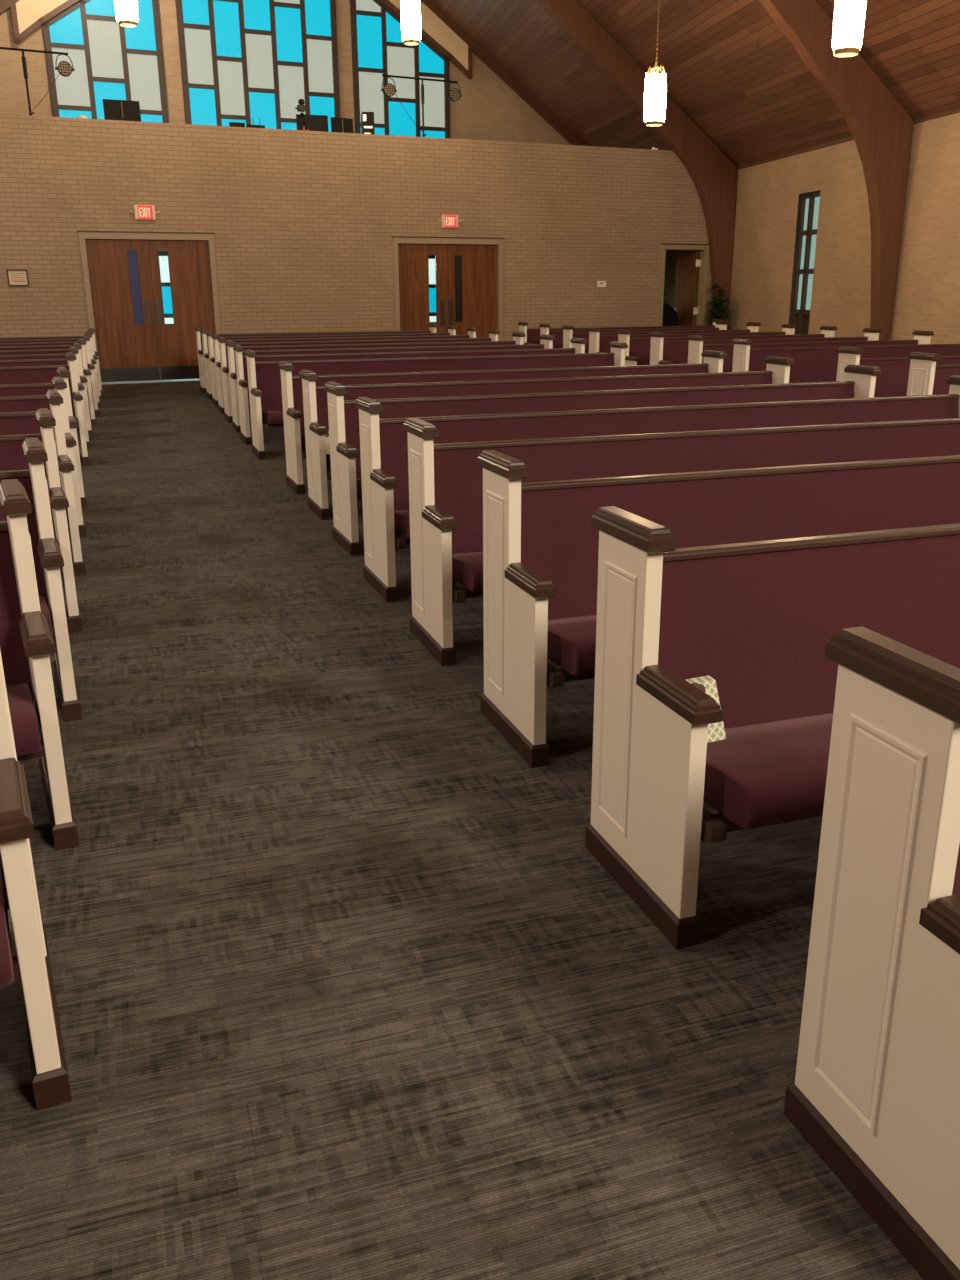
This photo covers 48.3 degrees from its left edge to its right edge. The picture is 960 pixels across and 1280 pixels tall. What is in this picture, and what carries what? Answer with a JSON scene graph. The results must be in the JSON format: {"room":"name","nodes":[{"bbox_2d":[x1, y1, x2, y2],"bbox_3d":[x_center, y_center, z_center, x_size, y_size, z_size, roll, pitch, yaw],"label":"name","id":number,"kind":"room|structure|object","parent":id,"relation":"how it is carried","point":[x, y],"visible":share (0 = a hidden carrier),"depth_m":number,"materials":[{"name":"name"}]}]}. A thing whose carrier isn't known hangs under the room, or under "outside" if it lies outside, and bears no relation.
{"room":"church","nodes":[
{"label":"church","id":0,"kind":"room"},
{"bbox_2d":[101,367,199,382],"bbox_3d":[-5.330,-5.138,20.272,16.284,0.001,5.734,-8,20,-23],"label":"floor","id":1,"kind":"structure","parent":0,"point":[159,367],"depth_m":17.48,"materials":[{"name":"tile"}]},
{"bbox_2d":[0,0,570,357],"bbox_3d":[-4.455,-10.929,22.128,18.087,9.848,0.001,-8,20,-23],"label":"wall","id":2,"kind":"structure","parent":0,"point":[488,109],"depth_m":22.45,"materials":[{"name":"brick"}]},
{"bbox_2d":[11,0,79,43],"bbox_3d":[-6.523,-13.275,20.255,4.738,3.920,0.066,-8,20,-23],"label":"trim","id":3,"kind":"structure","parent":2,"relation":"attached to","point":[27,15],"depth_m":19.92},
{"bbox_2d":[42,0,168,122],"bbox_3d":[-7.215,-10.786,20.808,2.191,4.648,0.074,-8,20,-23],"label":"window","id":4,"kind":"structure","parent":2,"relation":"in","point":[110,60],"depth_m":20.69,"materials":[{"name":"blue glass"}]},
{"bbox_2d":[175,0,339,131],"bbox_3d":[-4.453,-11.803,21.804,3.268,5.933,0.075,-8,20,-23],"label":"window","id":5,"kind":"structure","parent":2,"relation":"in","point":[242,61],"depth_m":21.79,"materials":[{"name":"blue glass"}]},
{"bbox_2d":[0,0,584,145],"bbox_3d":[-4.431,-12.486,21.545,18.087,6.488,0.138,-8,20,-23],"label":"trim","id":6,"kind":"structure","parent":2,"relation":"attached to","point":[5,5],"depth_m":23.78,"materials":[{"name":"brown wood"}]},
{"bbox_2d":[350,0,449,137],"bbox_3d":[-1.675,-11.607,23.199,2.228,4.665,0.074,-8,20,-23],"label":"window","id":7,"kind":"structure","parent":2,"relation":"in","point":[378,47],"depth_m":23.00,"materials":[{"name":"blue glass"}]},
{"bbox_2d":[380,0,472,79],"bbox_3d":[-2.329,-13.890,22.067,4.738,3.920,0.067,-8,20,-23],"label":"trim","id":8,"kind":"structure","parent":2,"relation":"attached to","point":[434,30],"depth_m":23.08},
{"bbox_2d":[0,114,712,340],"bbox_3d":[-3.352,-6.237,17.467,17.972,3.809,0.148,-8,20,-23],"label":"wall","id":9,"kind":"structure","parent":0,"point":[303,223],"depth_m":17.65,"materials":[{"name":"brick"}]},
{"bbox_2d":[6,269,28,285],"bbox_3d":[-6.879,-5.391,15.948,0.285,0.234,0.027,-8,20,-23],"label":"framed notice","id":10,"kind":"object","parent":9,"relation":"attached to","point":[15,277],"visible":1,"depth_m":15.95,"materials":[{"name":"beige paper"}]},
{"bbox_2d":[130,205,159,219],"bbox_3d":[-5.128,-6.543,16.393,0.448,0.207,0.065,-8,20,-23],"label":"exit sign","id":11,"kind":"object","parent":9,"relation":"attached to","point":[142,212],"visible":1,"depth_m":16.37,"materials":[{"name":"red plastic"}]},
{"bbox_2d":[77,231,220,384],"bbox_3d":[-5.146,-5.232,16.911,2.052,2.263,0.184,-8,20,-23],"label":"door","id":12,"kind":"structure","parent":9,"relation":"in","point":[117,278],"depth_m":16.86,"materials":[{"name":"brown wood"}]},
{"bbox_2d":[392,236,503,340],"bbox_3d":[-0.555,-5.901,18.896,2.098,2.254,0.184,-8,20,-23],"label":"door","id":13,"kind":"structure","parent":9,"relation":"in","point":[440,281],"depth_m":18.78,"materials":[{"name":"brown wood"}]},
{"bbox_2d":[438,215,461,227],"bbox_3d":[-0.517,-7.189,18.395,0.448,0.207,0.065,-8,20,-23],"label":"exit sign","id":14,"kind":"object","parent":9,"relation":"attached to","point":[447,221],"visible":1,"depth_m":18.37,"materials":[{"name":"red plastic"}]},
{"bbox_2d":[597,281,605,286],"bbox_3d":[2.265,-6.622,19.930,0.184,0.110,0.034,-8,20,-23],"label":"thermostat","id":15,"kind":"object","parent":9,"relation":"attached to","point":[599,283],"visible":1,"depth_m":19.91,"materials":[{"name":"white plastic"}]},
{"bbox_2d":[658,243,708,325],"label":"door","id":16,"kind":"structure","parent":9,"relation":"in","point":[687,262],"depth_m":21.04,"materials":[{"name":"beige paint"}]},
{"bbox_2d":[382,74,457,136],"bbox_3d":[-0.985,-8.798,18.837,1.399,2.000,0.717,-8,20,-23],"label":"lighting stand","id":17,"kind":"object","parent":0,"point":[383,75],"visible":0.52,"depth_m":18.70,"materials":[{"name":"black metal"}]},
{"bbox_2d":[381,77,396,96],"bbox_3d":[-1.584,-9.532,18.476,0.276,0.315,0.175,-8,20,-23],"label":"stage light","id":18,"kind":"object","parent":17,"relation":"attached to","point":[389,90],"visible":1,"depth_m":18.43,"materials":[{"name":"black metal"}]},
{"bbox_2d":[447,83,461,101],"bbox_3d":[-0.471,-9.695,18.957,0.276,0.315,0.175,-8,20,-23],"label":"stage light","id":19,"kind":"object","parent":17,"relation":"hanging from","point":[454,94],"visible":1,"depth_m":18.91,"materials":[{"name":"black metal"}]},
{"bbox_2d":[0,381,922,1279],"bbox_3d":[-0.258,-0.702,6.600,25.760,0.001,27.183,-6,19,-18],"label":"floor","id":20,"kind":"structure","parent":0,"point":[349,984],"depth_m":2.29,"materials":[{"name":"carpet"}]},
{"bbox_2d":[0,612,71,1110],"bbox_3d":[-2.437,0.592,1.235,3.583,0.895,0.579,-9,20,-24],"label":"pew","id":21,"kind":"object","parent":20,"relation":"on","point":[18,889],"visible":1,"depth_m":1.84,"materials":[{"name":"white wood"}]},
{"bbox_2d":[0,859,13,987],"bbox_3d":[-2.383,0.713,1.212,3.410,0.125,0.425,-9,20,-24],"label":"seat cushion","id":22,"kind":"object","parent":21,"relation":"on","point":[6,959],"depth_m":1.75,"materials":[{"name":"red fabric"}]},
{"bbox_2d":[0,479,78,850],"bbox_3d":[-2.755,0.304,2.121,3.583,0.895,0.579,-9,20,-24],"label":"pew","id":23,"kind":"object","parent":20,"relation":"on","point":[26,640],"visible":1,"depth_m":2.77,"materials":[{"name":"white wood"}]},
{"bbox_2d":[6,684,40,755],"bbox_3d":[-2.701,0.426,2.098,3.410,0.125,0.425,-9,20,-24],"label":"seat cushion","id":24,"kind":"object","parent":23,"relation":"on","point":[21,700],"depth_m":2.62,"materials":[{"name":"red fabric"}]},
{"bbox_2d":[0,437,81,721],"bbox_3d":[-3.070,0.020,2.995,3.583,0.895,0.579,-8,20,-23],"label":"pew","id":25,"kind":"object","parent":20,"relation":"on","point":[47,555],"visible":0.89,"depth_m":3.60,"materials":[{"name":"white wood"}]},
{"bbox_2d":[39,596,52,637],"bbox_3d":[-3.018,0.143,2.971,3.410,0.125,0.425,-8,20,-23],"label":"seat cushion","id":26,"kind":"object","parent":25,"relation":"on","point":[45,608],"depth_m":3.53,"materials":[{"name":"red fabric"}]},
{"bbox_2d":[0,408,82,632],"bbox_3d":[-3.419,-0.288,3.945,3.583,0.895,0.579,-8,20,-23],"label":"pew","id":27,"kind":"object","parent":20,"relation":"on","point":[12,457],"visible":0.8,"depth_m":4.56,"materials":[{"name":"white wood"}]},
{"bbox_2d":[0,389,85,575],"bbox_3d":[-3.743,-0.584,4.858,3.584,0.895,0.579,-8,20,-23],"label":"pew","id":28,"kind":"object","parent":20,"relation":"on","point":[11,423],"visible":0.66,"depth_m":5.48,"materials":[{"name":"white wood"}]},
{"bbox_2d":[0,377,86,536],"bbox_3d":[-4.059,-0.866,5.726,3.584,0.895,0.579,-8,20,-23],"label":"pew","id":29,"kind":"object","parent":20,"relation":"on","point":[11,403],"visible":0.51,"depth_m":6.35,"materials":[{"name":"white wood"}]},
{"bbox_2d":[0,367,86,507],"bbox_3d":[-4.368,-1.144,6.583,3.583,0.895,0.579,-8,20,-23],"label":"pew","id":30,"kind":"object","parent":20,"relation":"on","point":[39,388],"visible":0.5,"depth_m":7.20,"materials":[{"name":"white wood"}]},
{"bbox_2d":[0,352,89,464],"bbox_3d":[-4.995,-1.720,8.358,3.584,0.895,0.579,-8,20,-23],"label":"pew","id":31,"kind":"object","parent":20,"relation":"on","point":[22,374],"visible":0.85,"depth_m":8.96,"materials":[{"name":"white wood"}]},
{"bbox_2d":[0,347,90,448],"bbox_3d":[-5.321,-2.018,9.278,3.583,0.895,0.579,-8,20,-23],"label":"pew","id":32,"kind":"object","parent":20,"relation":"on","point":[33,362],"visible":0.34,"depth_m":9.87,"materials":[{"name":"white wood"}]},
{"bbox_2d":[0,343,92,436],"bbox_3d":[-5.596,-2.285,10.100,3.583,0.895,0.579,-8,20,-23],"label":"pew","id":33,"kind":"object","parent":20,"relation":"on","point":[83,379],"visible":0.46,"depth_m":10.68,"materials":[{"name":"wood"}]},
{"bbox_2d":[0,339,96,425],"bbox_3d":[-5.894,-2.586,11.027,3.583,0.895,0.579,-8,20,-23],"label":"pew","id":34,"kind":"object","parent":20,"relation":"on","point":[82,342],"visible":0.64,"depth_m":11.60,"materials":[{"name":"red fabric"}]},
{"bbox_2d":[0,335,99,415],"bbox_3d":[-6.179,-2.877,11.923,3.583,0.895,0.579,-8,20,-23],"label":"pew","id":35,"kind":"object","parent":20,"relation":"on","point":[91,367],"visible":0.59,"depth_m":12.48,"materials":[{"name":"white wood"}]},
{"bbox_2d":[0,333,100,407],"bbox_3d":[-6.471,-3.159,12.791,3.583,0.895,0.579,-8,20,-23],"label":"pew","id":36,"kind":"object","parent":20,"relation":"on","point":[89,335],"visible":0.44,"depth_m":13.33,"materials":[{"name":"white wood"}]},
{"bbox_2d":[0,330,101,400],"bbox_3d":[-6.765,-3.443,13.666,3.583,0.895,0.579,-8,20,-23],"label":"pew","id":37,"kind":"object","parent":20,"relation":"on","point":[95,357],"visible":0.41,"depth_m":14.21,"materials":[{"name":"red fabric"}]},
{"bbox_2d":[0,328,102,394],"bbox_3d":[-7.043,-3.714,14.500,3.583,0.895,0.579,-8,20,-23],"label":"pew","id":38,"kind":"object","parent":20,"relation":"on","point":[91,329],"visible":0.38,"depth_m":15.04,"materials":[{"name":"white wood"}]},
{"bbox_2d":[195,323,437,392],"bbox_3d":[-2.339,-4.203,15.915,3.583,0.895,0.579,-6,19,-18],"label":"pew","id":39,"kind":"object","parent":20,"relation":"on","point":[432,327],"visible":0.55,"depth_m":15.74,"materials":[{"name":"white wood"}]},
{"bbox_2d":[200,325,456,398],"bbox_3d":[-2.023,-3.916,15.031,3.583,0.895,0.579,-6,19,-18],"label":"pew","id":40,"kind":"object","parent":20,"relation":"on","point":[451,328],"visible":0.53,"depth_m":14.87,"materials":[{"name":"white wood"}]},
{"bbox_2d":[206,327,477,405],"bbox_3d":[-1.727,-3.639,14.179,3.583,0.895,0.579,-6,19,-18],"label":"pew","id":41,"kind":"object","parent":20,"relation":"on","point":[471,330],"visible":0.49,"depth_m":14.05,"materials":[{"name":"white wood"}]},
{"bbox_2d":[212,329,499,413],"bbox_3d":[-1.437,-3.357,13.309,3.583,0.895,0.579,-6,19,-18],"label":"pew","id":42,"kind":"object","parent":20,"relation":"on","point":[493,334],"visible":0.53,"depth_m":13.20,"materials":[{"name":"red fabric"}]},
{"bbox_2d":[218,332,524,422],"bbox_3d":[-1.153,-3.074,12.436,3.584,0.895,0.579,-6,19,-17],"label":"pew","id":43,"kind":"object","parent":20,"relation":"on","point":[517,336],"visible":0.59,"depth_m":12.30,"materials":[{"name":"white wood"}]},
{"bbox_2d":[226,334,554,432],"bbox_3d":[-0.862,-2.797,11.583,3.583,0.895,0.579,-6,19,-17],"label":"pew","id":44,"kind":"object","parent":20,"relation":"on","point":[547,340],"visible":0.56,"depth_m":11.48,"materials":[{"name":"wood"}]},
{"bbox_2d":[233,338,586,444],"bbox_3d":[-0.584,-2.516,10.718,3.584,0.895,0.579,-6,19,-17],"label":"pew","id":45,"kind":"object","parent":20,"relation":"on","point":[578,344],"visible":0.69,"depth_m":10.56,"materials":[{"name":"wood"}]},
{"bbox_2d":[244,342,627,458],"bbox_3d":[-0.281,-2.230,9.839,3.583,0.895,0.579,-6,19,-17],"label":"pew","id":46,"kind":"object","parent":20,"relation":"on","point":[264,377],"visible":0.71,"depth_m":9.71,"materials":[{"name":"red fabric"}]},
{"bbox_2d":[264,411,283,423],"bbox_3d":[-0.234,-2.107,9.810,3.410,0.125,0.425,-6,19,-17],"label":"seat cushion","id":47,"kind":"object","parent":46,"relation":"on","point":[270,417],"depth_m":9.14,"materials":[{"name":"red fabric"}]},
{"bbox_2d":[278,350,726,493],"bbox_3d":[0.313,-1.716,8.255,3.583,0.895,0.579,-6,19,-18],"label":"pew","id":48,"kind":"object","parent":20,"relation":"on","point":[292,391],"visible":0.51,"depth_m":8.07,"materials":[{"name":"red fabric"}]},
{"bbox_2d":[302,437,305,449],"bbox_3d":[0.360,-1.593,8.226,3.410,0.125,0.425,-6,19,-18],"label":"seat cushion","id":49,"kind":"object","parent":48,"relation":"on","point":[303,438],"depth_m":7.78,"materials":[{"name":"red fabric"}]},
{"bbox_2d":[299,356,794,519],"bbox_3d":[0.612,-1.439,7.401,3.583,0.895,0.579,-7,19,-18],"label":"pew","id":50,"kind":"object","parent":20,"relation":"on","point":[315,401],"visible":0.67,"depth_m":7.25,"materials":[{"name":"red fabric"}]},
{"bbox_2d":[325,431,329,453],"bbox_3d":[-0.972,-1.272,6.902,0.099,0.140,0.068,-7,19,-20],"label":"tissue box","id":51,"kind":"object","parent":50,"relation":"on","point":[327,441],"visible":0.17,"depth_m":6.88,"materials":[{"name":"beige cardboard"}]},
{"bbox_2d":[326,454,330,468],"bbox_3d":[0.660,-1.316,7.373,3.410,0.125,0.425,-7,19,-18],"label":"seat cushion","id":52,"kind":"object","parent":50,"relation":"on","point":[328,462],"depth_m":6.93,"materials":[{"name":"red fabric"}]},
{"bbox_2d":[324,364,881,555],"bbox_3d":[0.907,-1.141,6.483,3.583,0.895,0.579,-7,19,-18],"label":"pew","id":53,"kind":"object","parent":20,"relation":"on","point":[343,416],"visible":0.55,"depth_m":6.33,"materials":[{"name":"red fabric"}]},
{"bbox_2d":[356,479,361,496],"bbox_3d":[0.955,-1.018,6.455,3.410,0.125,0.425,-7,19,-18],"label":"seat cushion","id":54,"kind":"object","parent":53,"relation":"on","point":[358,481],"depth_m":5.98,"materials":[{"name":"red fabric"}]},
{"bbox_2d":[518,319,723,343],"bbox_3d":[2.390,-4.741,17.480,3.573,0.895,0.579,-6,19,-18],"label":"pew","id":55,"kind":"object","parent":20,"relation":"on","point":[532,336],"visible":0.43,"depth_m":17.20,"materials":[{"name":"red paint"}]},
{"bbox_2d":[539,321,728,347],"bbox_3d":[2.454,-4.426,16.514,3.095,0.895,0.579,-6,19,-18],"label":"pew","id":56,"kind":"object","parent":20,"relation":"on","point":[721,325],"visible":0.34,"depth_m":16.43,"materials":[{"name":"red fabric"}]},
{"bbox_2d":[536,0,737,324],"bbox_3d":[-3.336,-9.016,16.330,17.924,9.799,0.176,-8,20,-23],"label":"arch","id":57,"kind":"object","parent":20,"relation":"on","point":[714,176],"visible":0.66,"depth_m":19.60,"materials":[{"name":"brown wood"}]},
{"bbox_2d":[355,375,959,601],"bbox_3d":[1.187,-0.851,5.587,3.583,0.895,0.579,-6,19,-18],"label":"pew","id":58,"kind":"object","parent":20,"relation":"on","point":[383,442],"visible":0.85,"depth_m":5.39,"materials":[{"name":"red fabric"}]},
{"bbox_2d":[394,510,409,537],"bbox_3d":[1.234,-0.727,5.559,3.410,0.125,0.425,-6,19,-18],"label":"seat cushion","id":59,"kind":"object","parent":58,"relation":"on","point":[401,517],"depth_m":5.00,"materials":[{"name":"red fabric"}]},
{"bbox_2d":[562,322,760,352],"bbox_3d":[2.732,-4.147,15.656,3.095,0.895,0.579,-6,19,-18],"label":"pew","id":60,"kind":"object","parent":20,"relation":"on","point":[568,334],"visible":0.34,"depth_m":15.59,"materials":[{"name":"red fabric"}]},
{"bbox_2d":[403,417,959,665],"bbox_3d":[1.484,-0.566,4.711,3.583,0.895,0.579,-6,19,-17],"label":"pew","id":61,"kind":"object","parent":20,"relation":"on","point":[446,479],"visible":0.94,"depth_m":4.45,"materials":[{"name":"red fabric"}]},
{"bbox_2d":[452,551,482,591],"bbox_3d":[1.530,-0.442,4.682,3.410,0.125,0.425,-6,19,-17],"label":"seat cushion","id":62,"kind":"object","parent":61,"relation":"on","point":[467,566],"depth_m":4.10,"materials":[{"name":"red fabric"}]},
{"bbox_2d":[588,324,796,352],"bbox_3d":[3.015,-3.864,14.784,3.095,0.895,0.579,-6,19,-18],"label":"pew","id":63,"kind":"object","parent":20,"relation":"on","point":[598,343],"visible":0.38,"depth_m":14.59,"materials":[{"name":"red fabric"}]},
{"bbox_2d":[477,450,959,767],"bbox_3d":[1.782,-0.283,3.840,3.583,0.895,0.579,-6,19,-18],"label":"pew","id":64,"kind":"object","parent":20,"relation":"on","point":[541,544],"visible":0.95,"depth_m":3.49,"materials":[{"name":"red fabric"}]},
{"bbox_2d":[547,615,596,675],"bbox_3d":[1.829,-0.160,3.812,3.410,0.125,0.425,-6,19,-18],"label":"seat cushion","id":65,"kind":"object","parent":64,"relation":"on","point":[571,639],"depth_m":3.21,"materials":[{"name":"red fabric"}]},
{"bbox_2d":[705,282,734,329],"bbox_3d":[4.624,-6.132,20.681,0.665,1.527,0.796,9,20,25],"label":"potted plant","id":66,"kind":"object","parent":20,"relation":"on","point":[718,311],"visible":0.28,"depth_m":20.52,"materials":[{"name":"green plant"}]},
{"bbox_2d":[617,326,836,365],"bbox_3d":[3.295,-3.584,13.921,3.095,0.895,0.579,-6,19,-18],"label":"pew","id":67,"kind":"object","parent":20,"relation":"on","point":[637,352],"visible":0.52,"depth_m":13.65,"materials":[{"name":"red fabric"}]},
{"bbox_2d":[649,328,881,364],"bbox_3d":[3.571,-3.308,13.070,3.095,0.895,0.579,-6,19,-18],"label":"pew","id":68,"kind":"object","parent":20,"relation":"on","point":[662,352],"visible":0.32,"depth_m":12.80,"materials":[{"name":"red fabric"}]},
{"bbox_2d":[585,506,959,948],"bbox_3d":[2.052,0.005,2.951,3.583,0.895,0.579,-6,19,-18],"label":"pew","id":69,"kind":"object","parent":20,"relation":"on","point":[757,618],"visible":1,"depth_m":2.55,"materials":[{"name":"red fabric"}]},
{"bbox_2d":[685,675,725,742],"bbox_3d":[0.517,0.163,2.491,0.099,0.140,0.068,-8,20,-23],"label":"tissue box","id":70,"kind":"object","parent":69,"relation":"on","point":[707,684],"visible":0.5,"depth_m":2.49,"materials":[{"name":"beige cardboard"}]},
{"bbox_2d":[703,713,832,828],"bbox_3d":[2.100,0.129,2.923,3.410,0.125,0.425,-6,19,-18],"label":"seat cushion","id":71,"kind":"object","parent":69,"relation":"on","point":[768,769],"depth_m":2.32,"materials":[{"name":"red fabric"}]},
{"bbox_2d":[687,330,933,371],"bbox_3d":[3.853,-3.026,12.201,3.095,0.895,0.579,-6,19,-18],"label":"pew","id":72,"kind":"object","parent":20,"relation":"on","point":[696,347],"visible":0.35,"depth_m":12.13,"materials":[{"name":"red fabric"}]},
{"bbox_2d":[759,0,913,339],"bbox_3d":[-2.254,-7.217,10.803,17.924,9.799,0.176,-8,20,-23],"label":"arch","id":73,"kind":"object","parent":20,"relation":"on","point":[881,130],"visible":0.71,"depth_m":14.48,"materials":[{"name":"brown wood"}]},
{"bbox_2d":[732,338,959,382],"bbox_3d":[4.141,-2.737,11.313,3.095,0.895,0.579,-6,19,-18],"label":"pew","id":74,"kind":"object","parent":20,"relation":"on","point":[812,364],"visible":0.38,"depth_m":11.20,"materials":[{"name":"red fabric"}]},
{"bbox_2d":[784,626,959,1279],"bbox_3d":[2.313,0.300,2.044,3.583,0.895,0.579,-6,19,-18],"label":"pew","id":75,"kind":"object","parent":20,"relation":"on","point":[875,1091],"visible":1,"depth_m":1.57,"materials":[{"name":"white paint"}]},
{"bbox_2d":[836,347,959,396],"bbox_3d":[4.669,-2.208,9.685,3.095,0.895,0.579,-6,19,-18],"label":"pew","id":76,"kind":"object","parent":20,"relation":"on","point":[892,381],"visible":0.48,"depth_m":9.43,"materials":[{"name":"red fabric"}]},
{"bbox_2d":[907,352,959,395],"bbox_3d":[4.949,-1.928,8.822,3.095,0.895,0.579,-6,19,-18],"label":"pew","id":77,"kind":"object","parent":20,"relation":"on","point":[926,377],"visible":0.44,"depth_m":8.44,"materials":[{"name":"white wood"}]},
{"bbox_2d":[663,250,683,307],"bbox_3d":[3.882,-7.208,22.004,2.392,2.760,2.245,-8,20,-23],"label":"wall","id":78,"kind":"structure","parent":0,"point":[670,258],"depth_m":23.20,"materials":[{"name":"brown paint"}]},
{"bbox_2d":[432,0,959,166],"bbox_3d":[2.821,-7.950,7.140,8.776,6.285,37.422,-4,18,-10],"label":"ceiling","id":79,"kind":"structure","parent":0,"point":[729,66],"depth_m":17.40,"materials":[{"name":"brown wood"}]},
{"bbox_2d":[401,0,420,44],"bbox_3d":[-1.006,-10.369,15.023,0.266,3.576,0.285,-13,22,-34],"label":"pendant lantern","id":80,"kind":"object","parent":79,"relation":"hanging from","point":[410,9],"visible":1,"depth_m":15.40,"materials":[{"name":"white glass"}]},
{"bbox_2d":[405,42,417,44],"bbox_3d":[-0.997,-8.674,15.576,0.194,0.010,0.194,-13,22,-34],"label":"diffuser","id":81,"kind":"object","parent":80,"relation":"attached to","point":[407,43],"depth_m":15.57,"materials":[{"name":"white"}]},
{"bbox_2d":[644,0,666,125],"bbox_3d":[2.210,-8.018,13.176,0.266,3.069,0.285,-13,22,-34],"label":"pendant lantern","id":82,"kind":"object","parent":79,"relation":"hanging from","point":[655,83],"visible":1,"depth_m":13.46,"materials":[{"name":"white glass"}]},
{"bbox_2d":[832,0,865,56],"bbox_3d":[3.386,-6.699,9.520,0.266,2.681,0.285,-13,22,-34],"label":"pendant lantern","id":83,"kind":"object","parent":79,"relation":"hanging from","point":[849,15],"visible":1,"depth_m":9.77,"materials":[{"name":"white glass"}]},
{"bbox_2d":[835,53,856,56],"bbox_3d":[3.394,-5.430,9.934,0.194,0.012,0.194,-13,22,-34],"label":"diffuser","id":84,"kind":"object","parent":83,"relation":"attached to","point":[836,54],"depth_m":9.92,"materials":[{"name":"white glass"}]},
{"bbox_2d":[684,112,959,343],"bbox_3d":[6.671,-4.447,12.207,0.207,3.562,33.120,-4,18,-10],"label":"wall","id":85,"kind":"structure","parent":0,"point":[927,290],"depth_m":16.64,"materials":[{"name":"brick"}]},
{"bbox_2d":[788,190,820,333],"bbox_3d":[5.491,-6.166,18.060,0.111,2.668,0.842,-4,18,-10],"label":"window","id":86,"kind":"structure","parent":85,"relation":"in","point":[808,202],"depth_m":18.11,"materials":[{"name":"clear glass"}]},
{"bbox_2d":[737,108,959,169],"bbox_3d":[6.675,-5.901,10.997,0.028,0.046,31.740,-4,18,-10],"label":"trim","id":87,"kind":"structure","parent":85,"relation":"attached to","point":[957,110],"depth_m":16.96,"materials":[{"name":"brown wood"}]},
{"bbox_3d":[-5.406,-6.742,3.586,14.055,6.285,35.775,-6,19,-18],"label":"ceiling","id":88,"kind":"structure","parent":0,"visible":0},
{"bbox_2d":[114,0,138,26],"bbox_3d":[-4.503,-9.780,13.044,0.266,4.073,0.285,-13,22,-34],"label":"pendant lantern","id":89,"kind":"object","parent":88,"relation":"hanging from","point":[126,10],"visible":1,"depth_m":13.54,"materials":[{"name":"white glass"}]},
{"bbox_2d":[120,23,135,26],"bbox_3d":[-4.491,-7.849,13.675,0.194,0.010,0.194,-13,22,-34],"label":"diffuser","id":90,"kind":"object","parent":89,"relation":"attached to","point":[121,24],"depth_m":13.64,"materials":[{"name":"white glass"}]},
{"bbox_3d":[-3.950,-8.032,19.996,19.352,0.138,5.733,-8,20,-23],"label":"ceiling","id":91,"kind":"structure","parent":0,"visible":0},
{"bbox_2d":[0,47,67,115],"bbox_3d":[-6.843,-7.966,16.435,0.974,1.973,0.807,4,19,14],"label":"lighting stand","id":92,"kind":"object","parent":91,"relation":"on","point":[23,57],"visible":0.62,"depth_m":16.21,"materials":[{"name":"black metal"}]},
{"bbox_2d":[55,54,73,76],"bbox_3d":[-6.372,-8.803,16.416,0.276,0.315,0.175,-8,20,-23],"label":"stage light","id":93,"kind":"object","parent":92,"relation":"hanging from","point":[64,68],"visible":1,"depth_m":16.36,"materials":[{"name":"black metal"}]},
{"bbox_2d":[295,99,308,130],"bbox_3d":[-2.866,-8.132,17.682,0.776,1.466,0.662,-8,20,-23],"label":"camera tripod","id":94,"kind":"object","parent":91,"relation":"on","point":[301,107],"visible":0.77,"depth_m":17.57,"materials":[{"name":"black metal"}]},
{"bbox_3d":[-3.956,-7.884,17.914,5.704,0.874,0.598,-8,20,-23],"label":"desk","id":95,"kind":"object","parent":91,"relation":"on","visible":0},
{"bbox_2d":[103,99,140,121],"bbox_3d":[-5.658,-8.275,16.956,0.552,0.483,0.147,-8,20,-23],"label":"monitor","id":96,"kind":"object","parent":95,"relation":"on","point":[123,110],"visible":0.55,"depth_m":16.89,"materials":[{"name":"black plastic"}]},
{"bbox_2d":[229,122,244,126],"bbox_3d":[-3.998,-8.436,17.753,0.258,0.276,0.202,-8,20,-23],"label":"laptop","id":97,"kind":"object","parent":95,"relation":"on","point":[232,124],"visible":0.18,"depth_m":17.79,"materials":[{"name":"black plastic"}]},
{"bbox_2d":[246,118,264,127],"bbox_3d":[-3.735,-8.506,17.846,0.276,0.350,0.184,-8,20,-23],"label":"router","id":98,"kind":"object","parent":95,"relation":"on","point":[253,125],"visible":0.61,"depth_m":17.76,"materials":[{"name":"black plastic"}]},
{"bbox_2d":[296,114,328,131],"bbox_3d":[-2.843,-8.666,18.178,0.534,0.437,0.147,-6,19,-17],"label":"monitor","id":99,"kind":"object","parent":95,"relation":"on","point":[313,122],"visible":0.48,"depth_m":18.13,"materials":[{"name":"black plastic"}]},
{"bbox_2d":[331,117,353,132],"bbox_3d":[-2.370,-8.727,18.386,0.405,0.419,0.147,-11,21,-30],"label":"monitor","id":100,"kind":"object","parent":95,"relation":"on","point":[342,125],"visible":0.48,"depth_m":18.32,"materials":[{"name":"black plastic"}]},
{"bbox_2d":[361,112,374,133],"bbox_3d":[-1.949,-8.874,18.643,0.202,0.534,0.324,-3,18,-10],"label":"computer tower","id":101,"kind":"object","parent":95,"relation":"on","point":[367,118],"visible":0.59,"depth_m":18.48,"materials":[{"name":"black plastic"}]},
{"label":"floor","id":102,"kind":"structure","parent":0,"visible":0},
{"bbox_2d":[662,302,678,325],"bbox_3d":[3.577,-6.234,21.636,1.104,1.141,0.046,-8,20,-23],"label":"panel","id":103,"kind":"object","parent":102,"relation":"on","point":[670,317],"visible":0.18,"depth_m":21.63,"materials":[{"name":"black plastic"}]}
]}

